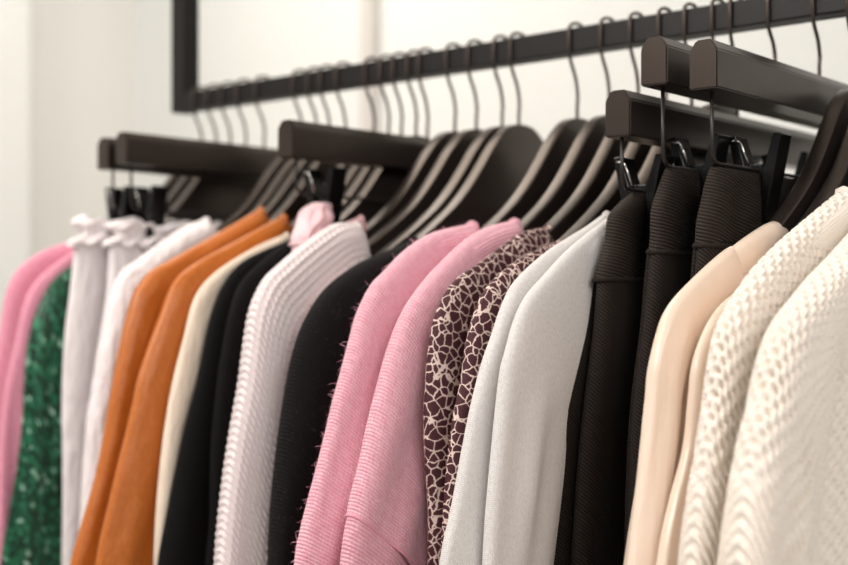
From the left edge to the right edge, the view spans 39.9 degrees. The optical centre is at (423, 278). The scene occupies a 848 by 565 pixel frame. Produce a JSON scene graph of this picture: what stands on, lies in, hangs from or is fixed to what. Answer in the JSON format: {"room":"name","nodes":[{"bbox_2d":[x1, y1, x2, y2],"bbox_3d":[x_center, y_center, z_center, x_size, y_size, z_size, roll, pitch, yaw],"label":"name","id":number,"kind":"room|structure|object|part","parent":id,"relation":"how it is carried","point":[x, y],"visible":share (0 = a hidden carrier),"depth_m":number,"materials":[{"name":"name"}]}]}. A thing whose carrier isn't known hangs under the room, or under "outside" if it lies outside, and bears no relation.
{"room":"clothing store","nodes":[
{"label":"clothing store","id":0,"kind":"room"},
{"bbox_2d":[30,0,135,257],"bbox_3d":[-2.446,0.000,1.741,0.220,2.800,4.650,0,0,41],"label":"wall","id":1,"kind":"structure","parent":0,"point":[83,52],"depth_m":3.28,"materials":[{"name":"white paint"}]},
{"bbox_2d":[0,0,29,320],"bbox_3d":[-1.409,0.000,2.686,0.120,2.800,1.035,0,0,41],"label":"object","id":2,"kind":"structure","parent":1,"relation":"attached to","point":[14,14],"depth_m":3.01,"materials":[{"name":"white paint"}]},
{"bbox_2d":[136,0,847,190],"bbox_3d":[1.061,0.000,1.923,5.300,2.800,0.200,0,0,41],"label":"wall","id":3,"kind":"structure","parent":0,"point":[249,39],"depth_m":2.73,"materials":[{"name":"white paint"}]},
{"bbox_2d":[360,0,380,131],"bbox_3d":[-0.129,0.000,2.795,0.040,2.800,0.030,0,0,41],"label":"trim","id":4,"kind":"structure","parent":3,"relation":"attached to","point":[370,10],"depth_m":2.79,"materials":[{"name":"grey paint"}]},
{"bbox_2d":[656,294,732,564],"bbox_3d":[0.389,0.259,0.990,0.051,0.582,0.815,0,0,41],"label":"blouse","id":5,"kind":"object","parent":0,"point":[668,550],"visible":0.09,"depth_m":0.73,"materials":[{"name":"beige fabric"}]},
{"bbox_3d":[-0.455,-1.450,0.161,5.300,0.100,4.850,0,0,41],"label":"ceiling","id":6,"kind":"structure","parent":0,"visible":0},
{"bbox_2d":[171,0,845,114],"bbox_3d":[0.442,-0.814,0.939,2.056,1.173,0.027,0,0,41],"label":"rail","id":7,"kind":"object","parent":6,"relation":"hanging from","point":[747,15],"visible":1,"depth_m":1.25,"materials":[{"name":"black metal"}]},
{"bbox_2d":[97,78,260,220],"bbox_3d":[-0.232,-0.150,1.518,0.044,0.222,0.432,0,0,41],"label":"hanger","id":8,"kind":"object","parent":7,"relation":"hanging from","point":[118,202],"visible":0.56,"depth_m":1.38,"materials":[{"name":"black paint"}]},
{"bbox_3d":[-0.364,-0.074,1.384,0.019,0.069,0.021,0,0,41],"label":"lever","id":9,"kind":"part","parent":8,"relation":"part of","materials":[{"name":"black plastic"}]},
{"bbox_3d":[-0.345,-0.074,1.368,0.019,0.069,0.021,0,0,41],"label":"lever","id":10,"kind":"part","parent":8,"relation":"part of","materials":[{"name":"black plastic"}]},
{"bbox_2d":[62,214,221,564],"bbox_3d":[-0.289,0.338,1.450,0.061,0.824,0.379,0,0,41],"label":"trousers","id":11,"kind":"object","parent":8,"relation":"hanging from","point":[88,286],"visible":0.1,"depth_m":1.32,"materials":[{"name":"white fabric"}]},
{"bbox_3d":[-0.288,0.355,1.450,0.024,0.790,0.378,0,0,41],"label":"leg","id":12,"kind":"part","parent":11,"relation":"part of","materials":[{"name":"white fabric"}]},
{"bbox_3d":[-0.232,-0.105,1.518,0.003,0.053,0.407,0,0,41],"label":"clip rod","id":13,"kind":"part","parent":8,"relation":"part of","materials":[{"name":"black metal"}]},
{"bbox_2d":[162,86,205,193],"bbox_3d":[-0.300,-0.122,1.577,0.014,0.278,0.451,0,0,41],"label":"clothes hanger","id":14,"kind":"object","parent":7,"relation":"hanging from","point":[171,181],"visible":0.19,"depth_m":1.56,"materials":[{"name":"black paint"}]},
{"bbox_2d":[0,243,73,421],"bbox_3d":[-0.300,0.280,1.576,0.040,0.681,0.637,0,0,41],"label":"sweater","id":15,"kind":"object","parent":14,"relation":"hanging from","point":[22,280],"visible":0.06,"depth_m":1.36,"materials":[{"name":"pink fabric"}]},
{"bbox_3d":[-0.327,-0.814,1.601,0.027,1.173,0.027,0,0,41],"label":"post","id":16,"kind":"part","parent":7,"relation":"part of","materials":[{"name":"black metal"}]},
{"bbox_2d":[166,83,219,209],"bbox_3d":[-0.277,-0.122,1.558,0.014,0.278,0.451,0,0,41],"label":"clothes hanger","id":17,"kind":"object","parent":7,"relation":"hanging from","point":[182,184],"visible":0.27,"depth_m":1.51,"materials":[{"name":"black paint"}]},
{"bbox_2d":[0,250,73,561],"bbox_3d":[-0.278,0.282,1.560,0.041,0.677,0.637,0,0,41],"label":"sweater","id":18,"kind":"object","parent":17,"relation":"hanging from","point":[11,414],"visible":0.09,"depth_m":1.33,"materials":[{"name":"pink fabric"}]},
{"bbox_2d":[116,75,277,245],"bbox_3d":[-0.205,-0.150,1.495,0.044,0.222,0.432,0,0,41],"label":"hanger","id":19,"kind":"object","parent":7,"relation":"hanging from","point":[132,149],"visible":0.57,"depth_m":1.38,"materials":[{"name":"black paint"}]},
{"bbox_3d":[-0.329,-0.073,1.370,0.019,0.069,0.021,0,0,41],"label":"lever","id":20,"kind":"part","parent":19,"relation":"part of","materials":[{"name":"black plastic"}]},
{"bbox_2d":[80,218,219,505],"bbox_3d":[-0.263,0.340,1.428,0.049,0.820,0.377,0,0,41],"label":"trousers","id":21,"kind":"object","parent":19,"relation":"hanging from","point":[129,242],"visible":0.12,"depth_m":1.33,"materials":[{"name":"white fabric"}]},
{"bbox_3d":[-0.262,0.356,1.428,0.026,0.788,0.377,0,0,41],"label":"leg","id":22,"kind":"part","parent":21,"relation":"part of","materials":[{"name":"white fabric"}]},
{"bbox_3d":[-0.310,-0.073,1.353,0.019,0.069,0.021,0,0,41],"label":"lever","id":23,"kind":"part","parent":19,"relation":"part of","materials":[{"name":"black plastic"}]},
{"bbox_3d":[-0.205,-0.106,1.495,0.003,0.057,0.407,0,0,41],"label":"clip rod","id":24,"kind":"part","parent":19,"relation":"part of","materials":[{"name":"black metal"}]},
{"bbox_2d":[165,81,256,222],"bbox_3d":[-0.255,-0.122,1.539,0.014,0.278,0.451,0,0,41],"label":"clothes hanger","id":25,"kind":"object","parent":7,"relation":"hanging from","point":[201,195],"visible":0.23,"depth_m":1.51,"materials":[{"name":"black paint"}]},
{"bbox_2d":[0,265,71,564],"bbox_3d":[-0.255,0.249,1.538,0.041,0.602,0.667,0,0,41],"label":"green sequined top","id":26,"kind":"object","parent":25,"relation":"hanging from","point":[33,531],"visible":0.2,"depth_m":1.32,"materials":[{"name":"green fabric"}]},
{"bbox_2d":[215,69,305,231],"bbox_3d":[-0.151,-0.122,1.449,0.014,0.278,0.451,0,0,41],"label":"clothes hanger","id":27,"kind":"object","parent":7,"relation":"hanging from","point":[277,164],"visible":0.23,"depth_m":1.39,"materials":[{"name":"black paint"}]},
{"bbox_2d":[79,217,217,528],"bbox_3d":[-0.153,0.239,1.447,0.054,0.621,0.650,0,0,41],"label":"sweater","id":28,"kind":"object","parent":27,"relation":"hanging from","point":[188,236],"visible":0.14,"depth_m":1.23,"materials":[{"name":"white fabric"}]},
{"bbox_2d":[240,66,319,219],"bbox_3d":[-0.132,-0.122,1.432,0.014,0.278,0.451,0,0,41],"label":"clothes hanger","id":29,"kind":"object","parent":7,"relation":"hanging from","point":[288,166],"visible":0.19,"depth_m":1.38,"materials":[{"name":"black paint"}]},
{"bbox_2d":[264,64,334,217],"bbox_3d":[-0.115,-0.122,1.418,0.014,0.278,0.451,0,0,41],"label":"clothes hanger","id":30,"kind":"object","parent":7,"relation":"hanging from","point":[288,185],"visible":0.2,"depth_m":1.36,"materials":[{"name":"black paint"}]},
{"bbox_2d":[269,61,350,221],"bbox_3d":[-0.095,-0.122,1.401,0.014,0.278,0.451,0,0,41],"label":"clothes hanger","id":31,"kind":"object","parent":7,"relation":"hanging from","point":[295,202],"visible":0.2,"depth_m":1.34,"materials":[{"name":"black paint"}]},
{"bbox_2d":[70,207,270,564],"bbox_3d":[-0.096,0.235,1.399,0.041,0.631,0.806,0,0,41],"label":"shirt","id":32,"kind":"object","parent":31,"relation":"hanging from","point":[148,298],"visible":0.11,"depth_m":1.16,"materials":[{"name":"orange fabric"}]},
{"bbox_2d":[290,56,378,231],"bbox_3d":[-0.059,-0.122,1.370,0.014,0.278,0.451,0,0,41],"label":"clothes hanger","id":33,"kind":"object","parent":7,"relation":"hanging from","point":[293,222],"visible":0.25,"depth_m":1.36,"materials":[{"name":"black paint"}]},
{"bbox_2d":[95,213,291,564],"bbox_3d":[-0.058,0.239,1.371,0.034,0.621,0.796,0,0,41],"label":"shirt","id":34,"kind":"object","parent":33,"relation":"hanging from","point":[128,529],"visible":0.16,"depth_m":1.12,"materials":[{"name":"orange fabric"}]},
{"bbox_2d":[290,54,391,238],"bbox_3d":[-0.041,-0.122,1.354,0.014,0.278,0.451,0,0,41],"label":"clothes hanger","id":35,"kind":"object","parent":7,"relation":"hanging from","point":[352,172],"visible":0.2,"depth_m":1.34,"materials":[{"name":"black paint"}]},
{"bbox_2d":[153,232,290,564],"bbox_3d":[-0.039,0.250,1.355,0.034,0.600,0.673,0,0,41],"label":"blouse","id":36,"kind":"object","parent":35,"relation":"hanging from","point":[188,362],"visible":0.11,"depth_m":1.13,"materials":[{"name":"beige fabric"}]},
{"bbox_2d":[278,47,433,224],"bbox_3d":[0.004,-0.152,1.316,0.044,0.217,0.432,0,0,41],"label":"hanger","id":37,"kind":"object","parent":7,"relation":"hanging from","point":[297,140],"visible":0.6,"depth_m":1.20,"materials":[{"name":"black paint"}]},
{"bbox_2d":[288,202,333,251],"bbox_3d":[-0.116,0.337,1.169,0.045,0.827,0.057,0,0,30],"label":"trousers","id":38,"kind":"object","parent":37,"relation":"hanging from","point":[315,217],"visible":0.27,"depth_m":1.16,"materials":[{"name":"pink fabric"}]},
{"bbox_3d":[-0.111,-0.079,1.202,0.019,0.069,0.021,0,0,41],"label":"lever","id":39,"kind":"part","parent":37,"relation":"part of","materials":[{"name":"black plastic"}]},
{"bbox_3d":[-0.092,-0.079,1.185,0.019,0.069,0.021,0,0,41],"label":"lever","id":40,"kind":"part","parent":37,"relation":"part of","materials":[{"name":"black plastic"}]},
{"bbox_3d":[0.004,-0.104,1.316,0.003,0.041,0.407,0,0,41],"label":"clip rod","id":41,"kind":"part","parent":37,"relation":"part of","materials":[{"name":"black metal"}]},
{"bbox_2d":[341,52,405,212],"bbox_3d":[-0.026,-0.122,1.341,0.014,0.278,0.451,0,0,41],"label":"clothes hanger","id":42,"kind":"object","parent":7,"relation":"hanging from","point":[364,173],"visible":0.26,"depth_m":1.29,"materials":[{"name":"black paint"}]},
{"bbox_2d":[157,239,290,564],"bbox_3d":[-0.025,0.252,1.342,0.031,0.596,0.709,0,0,41],"label":"black sweater","id":43,"kind":"object","parent":42,"relation":"hanging from","point":[184,538],"visible":0.14,"depth_m":1.11,"materials":[{"name":"black fabric"}]},
{"bbox_2d":[340,49,425,223],"bbox_3d":[-0.009,-0.122,1.327,0.014,0.278,0.451,0,0,41],"label":"clothes hanger","id":44,"kind":"object","parent":7,"relation":"hanging from","point":[382,183],"visible":0.28,"depth_m":1.27,"materials":[{"name":"black paint"}]},
{"bbox_2d":[205,240,292,564],"bbox_3d":[-0.010,0.250,1.325,0.032,0.600,0.625,0,0,41],"label":"black sweater","id":45,"kind":"object","parent":44,"relation":"hanging from","point":[229,364],"visible":0.12,"depth_m":1.11,"materials":[{"name":"black fabric"}]},
{"bbox_2d":[365,42,460,239],"bbox_3d":[0.034,-0.122,1.290,0.014,0.278,0.451,0,0,41],"label":"clothes hanger","id":46,"kind":"object","parent":7,"relation":"hanging from","point":[427,159],"visible":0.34,"depth_m":1.24,"materials":[{"name":"black paint"}]},
{"bbox_2d":[345,215,367,231],"bbox_3d":[0.034,0.242,1.290,0.025,0.615,0.582,0,0,41],"label":"blouse","id":47,"kind":"object","parent":46,"relation":"hanging from","point":[360,218],"visible":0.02,"depth_m":1.17,"materials":[{"name":"pink fabric"}]},
{"bbox_2d":[367,39,483,255],"bbox_3d":[0.057,-0.122,1.270,0.014,0.278,0.451,0,0,41],"label":"clothes hanger","id":48,"kind":"object","parent":7,"relation":"hanging from","point":[449,160],"visible":0.36,"depth_m":1.21,"materials":[{"name":"black paint"}]},
{"bbox_2d":[214,221,370,564],"bbox_3d":[0.056,0.247,1.272,0.054,0.606,0.740,0,0,41],"label":"sweater","id":49,"kind":"object","parent":48,"relation":"hanging from","point":[284,296],"visible":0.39,"depth_m":1.02,"materials":[{"name":"white fabric"}]},
{"bbox_2d":[375,34,507,254],"bbox_3d":[0.084,-0.122,1.247,0.014,0.278,0.451,0,0,41],"label":"clothes hanger","id":50,"kind":"object","parent":7,"relation":"hanging from","point":[475,150],"visible":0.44,"depth_m":1.19,"materials":[{"name":"black paint"}]},
{"bbox_2d":[414,32,543,238],"bbox_3d":[0.100,-0.122,1.233,0.014,0.278,0.451,0,0,41],"label":"clothes hanger","id":51,"kind":"object","parent":7,"relation":"hanging from","point":[507,158],"visible":0.44,"depth_m":1.19,"materials":[{"name":"black paint"}]},
{"bbox_2d":[265,235,418,564],"bbox_3d":[0.095,0.254,1.236,0.073,0.593,0.717,0,0,40],"label":"sweater","id":52,"kind":"object","parent":51,"relation":"hanging from","point":[314,365],"visible":0.16,"depth_m":0.98,"materials":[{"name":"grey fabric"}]},
{"bbox_2d":[480,22,587,229],"bbox_3d":[0.155,-0.122,1.185,0.014,0.278,0.451,0,0,41],"label":"clothes hanger","id":53,"kind":"object","parent":7,"relation":"hanging from","point":[555,148],"visible":0.34,"depth_m":1.14,"materials":[{"name":"black paint"}]},
{"bbox_2d":[290,220,479,564],"bbox_3d":[0.152,0.248,1.188,0.059,0.603,0.801,0,0,40],"label":"sweater","id":54,"kind":"object","parent":53,"relation":"hanging from","point":[320,537],"visible":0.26,"depth_m":0.93,"materials":[{"name":"pink fabric"}]},
{"bbox_2d":[521,16,614,230],"bbox_3d":[0.184,-0.122,1.161,0.014,0.278,0.451,0,0,41],"label":"clothes hanger","id":55,"kind":"object","parent":7,"relation":"hanging from","point":[580,156],"visible":0.29,"depth_m":1.11,"materials":[{"name":"black paint"}]},
{"bbox_2d":[340,217,523,564],"bbox_3d":[0.182,0.247,1.163,0.049,0.605,0.790,0,0,40],"label":"sweater","id":56,"kind":"object","parent":55,"relation":"hanging from","point":[386,517],"visible":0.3,"depth_m":0.91,"materials":[{"name":"pink fabric"}]},
{"bbox_2d":[544,11,643,240],"bbox_3d":[0.209,-0.122,1.140,0.014,0.278,0.451,0,0,41],"label":"clothes hanger","id":57,"kind":"object","parent":7,"relation":"hanging from","point":[598,175],"visible":0.3,"depth_m":1.07,"materials":[{"name":"black paint"}]},
{"bbox_2d":[423,225,554,564],"bbox_3d":[0.209,0.251,1.140,0.040,0.598,0.639,0,0,41],"label":"blouse","id":58,"kind":"object","parent":57,"relation":"hanging from","point":[454,313],"visible":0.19,"depth_m":0.91,"materials":[{"name":"brown fabric"}]},
{"bbox_2d":[558,6,671,239],"bbox_3d":[0.232,-0.122,1.119,0.014,0.278,0.451,0,0,41],"label":"clothes hanger","id":59,"kind":"object","parent":7,"relation":"hanging from","point":[609,198],"visible":0.2,"depth_m":1.04,"materials":[{"name":"black paint"}]},
{"bbox_2d":[441,233,570,548],"bbox_3d":[0.232,0.255,1.121,0.039,0.589,0.683,0,0,41],"label":"blouse","id":60,"kind":"object","parent":59,"relation":"hanging from","point":[490,301],"visible":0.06,"depth_m":0.89,"materials":[{"name":"fabric"}]},
{"bbox_2d":[620,2,700,201],"bbox_3d":[0.253,-0.122,1.102,0.014,0.278,0.451,0,0,41],"label":"clothes hanger","id":61,"kind":"object","parent":7,"relation":"hanging from","point":[644,173],"visible":0.11,"depth_m":1.05,"materials":[{"name":"black paint"}]},
{"bbox_2d":[439,210,609,564],"bbox_3d":[0.255,0.246,1.103,0.039,0.608,0.788,0,0,41],"label":"sweater","id":62,"kind":"object","parent":61,"relation":"hanging from","point":[462,544],"visible":0.16,"depth_m":0.85,"materials":[{"name":"white fabric"}]},
{"bbox_2d":[593,0,756,282],"bbox_3d":[0.274,-0.122,1.083,0.014,0.278,0.451,0,0,41],"label":"clothes hanger","id":63,"kind":"object","parent":7,"relation":"hanging from","point":[699,159],"visible":0.14,"depth_m":1.07,"materials":[{"name":"black paint"}]},
{"bbox_2d":[482,219,606,564],"bbox_3d":[0.271,0.247,1.083,0.040,0.606,0.728,0,0,41],"label":"sweater","id":64,"kind":"object","parent":63,"relation":"hanging from","point":[540,361],"visible":0.33,"depth_m":0.85,"materials":[{"name":"white fabric"}]},
{"bbox_2d":[605,0,815,241],"bbox_3d":[0.287,-0.145,1.072,0.044,0.231,0.418,0,0,41],"label":"hanger","id":65,"kind":"object","parent":7,"relation":"hanging from","point":[630,116],"visible":0.45,"depth_m":0.95,"materials":[{"name":"black paint"}]},
{"bbox_2d":[554,192,648,564],"bbox_3d":[0.195,0.340,0.972,0.033,0.820,0.317,0,0,41],"label":"trousers","id":66,"kind":"object","parent":65,"relation":"hanging from","point":[591,526],"visible":0.26,"depth_m":0.89,"materials":[{"name":"black fabric"}]},
{"bbox_3d":[0.188,0.373,0.976,0.014,0.753,0.315,0,0,41],"label":"leg","id":67,"kind":"part","parent":66,"relation":"part of","materials":[{"name":"black fabric"}]},
{"bbox_3d":[0.202,0.373,0.972,0.021,0.753,0.303,0,0,41],"label":"leg","id":68,"kind":"part","parent":66,"relation":"part of","materials":[{"name":"black fabric"}]},
{"bbox_3d":[0.168,-0.065,0.953,0.019,0.069,0.021,0,0,41],"label":"lever","id":69,"kind":"part","parent":65,"relation":"part of","materials":[{"name":"black plastic"}]},
{"bbox_3d":[0.287,-0.092,1.072,0.003,0.046,0.407,0,0,41],"label":"clip rod","id":70,"kind":"part","parent":65,"relation":"part of","materials":[{"name":"black metal"}]},
{"bbox_3d":[0.187,-0.065,0.936,0.019,0.069,0.021,0,0,41],"label":"lever","id":71,"kind":"part","parent":65,"relation":"part of","materials":[{"name":"black plastic"}]},
{"bbox_2d":[641,0,819,205],"bbox_3d":[0.315,-0.153,1.048,0.044,0.215,0.432,0,0,41],"label":"hanger","id":72,"kind":"object","parent":7,"relation":"hanging from","point":[665,62],"visible":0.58,"depth_m":0.91,"materials":[{"name":"black paint"}]},
{"bbox_2d":[624,168,700,555],"bbox_3d":[0.237,0.332,0.962,0.027,0.836,0.277,0,0,41],"label":"trousers","id":73,"kind":"object","parent":72,"relation":"hanging from","point":[675,205],"visible":0.16,"depth_m":0.89,"materials":[{"name":"black fabric"}]},
{"bbox_3d":[0.234,0.363,0.970,0.012,0.774,0.265,0,0,41],"label":"leg","id":74,"kind":"part","parent":73,"relation":"part of","materials":[{"name":"black fabric"}]},
{"bbox_3d":[0.238,0.363,0.959,0.019,0.774,0.275,0,0,41],"label":"leg","id":75,"kind":"part","parent":73,"relation":"part of","materials":[{"name":"black fabric"}]},
{"bbox_3d":[0.315,-0.118,1.048,0.003,0.066,0.407,0,0,41],"label":"clip rod","id":76,"kind":"part","parent":72,"relation":"part of","materials":[{"name":"black metal"}]},
{"bbox_3d":[0.213,-0.080,0.949,0.019,0.069,0.021,0,0,41],"label":"lever","id":77,"kind":"part","parent":72,"relation":"part of","materials":[{"name":"black plastic"}]},
{"bbox_3d":[0.232,-0.080,0.932,0.019,0.069,0.021,0,0,41],"label":"lever","id":78,"kind":"part","parent":72,"relation":"part of","materials":[{"name":"black plastic"}]},
{"bbox_3d":[0.325,-0.080,1.079,0.019,0.069,0.021,0,0,41],"label":"lever","id":79,"kind":"part","parent":72,"relation":"part of","materials":[{"name":"black plastic"}]},
{"bbox_3d":[0.344,-0.080,1.063,0.019,0.069,0.021,0,0,41],"label":"lever","id":80,"kind":"part","parent":72,"relation":"part of","materials":[{"name":"black plastic"}]},
{"bbox_2d":[690,0,847,221],"bbox_3d":[0.346,-0.153,1.022,0.044,0.216,0.432,0,0,41],"label":"hanger","id":81,"kind":"object","parent":7,"relation":"hanging from","point":[718,69],"visible":0.74,"depth_m":0.92,"materials":[{"name":"black paint"}]},
{"bbox_3d":[0.258,-0.080,0.939,0.019,0.069,0.021,0,0,41],"label":"lever","id":82,"kind":"part","parent":81,"relation":"part of","materials":[{"name":"black plastic"}]},
{"bbox_2d":[690,167,796,279],"bbox_3d":[0.265,0.333,0.933,0.027,0.834,0.284,0,0,41],"label":"trousers","id":83,"kind":"object","parent":81,"relation":"hanging from","point":[730,208],"visible":0.24,"depth_m":0.87,"materials":[{"name":"black fabric"}]},
{"bbox_3d":[0.263,0.361,0.941,0.013,0.778,0.271,0,0,41],"label":"leg","id":84,"kind":"part","parent":83,"relation":"part of","materials":[{"name":"black fabric"}]},
{"bbox_3d":[0.267,0.361,0.930,0.019,0.778,0.282,0,0,41],"label":"leg","id":85,"kind":"part","parent":83,"relation":"part of","materials":[{"name":"black fabric"}]},
{"bbox_3d":[0.346,-0.114,1.022,0.003,0.059,0.407,0,0,41],"label":"clip rod","id":86,"kind":"part","parent":81,"relation":"part of","materials":[{"name":"black metal"}]},
{"bbox_3d":[0.277,-0.080,0.922,0.019,0.069,0.021,0,0,41],"label":"lever","id":87,"kind":"part","parent":81,"relation":"part of","materials":[{"name":"black plastic"}]},
{"bbox_2d":[768,0,847,231],"bbox_3d":[0.369,-0.122,1.002,0.014,0.278,0.451,0,0,41],"label":"clothes hanger","id":88,"kind":"object","parent":7,"relation":"hanging from","point":[829,137],"visible":0.48,"depth_m":0.94,"materials":[{"name":"black paint"}]},
{"bbox_2d":[623,221,788,564],"bbox_3d":[0.369,0.253,1.002,0.059,0.594,0.793,0,0,41],"label":"blouse","id":89,"kind":"object","parent":88,"relation":"hanging from","point":[681,325],"visible":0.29,"depth_m":0.75,"materials":[{"name":"beige fabric"}]},
{"bbox_2d":[796,126,847,225],"bbox_3d":[0.387,-0.122,0.986,0.014,0.278,0.451,0,0,41],"label":"clothes hanger","id":90,"kind":"object","parent":7,"relation":"hanging from","point":[837,177],"visible":0.21,"depth_m":0.91,"materials":[{"name":"black paint"}]},
{"bbox_3d":[0.438,-0.122,0.942,0.014,0.278,0.451,0,0,41],"label":"clothes hanger","id":91,"kind":"object","parent":7,"relation":"hanging from","visible":0},
{"bbox_2d":[717,233,847,564],"bbox_3d":[0.440,0.217,0.942,0.046,0.565,0.874,0,0,41],"label":"sweater","id":92,"kind":"object","parent":91,"relation":"hanging from","point":[786,503],"visible":1,"depth_m":0.66,"materials":[{"name":"white fabric"}]},
{"bbox_3d":[0.408,-0.122,0.968,0.014,0.278,0.451,0,0,41],"label":"clothes hanger","id":93,"kind":"object","parent":7,"relation":"hanging from","visible":0},
{"bbox_2d":[677,186,847,564],"bbox_3d":[0.408,0.216,0.969,0.045,0.568,0.830,0,0,41],"label":"sweater","id":94,"kind":"object","parent":93,"relation":"hanging from","point":[742,325],"visible":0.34,"depth_m":0.70,"materials":[{"name":"white fabric"}]}
]}

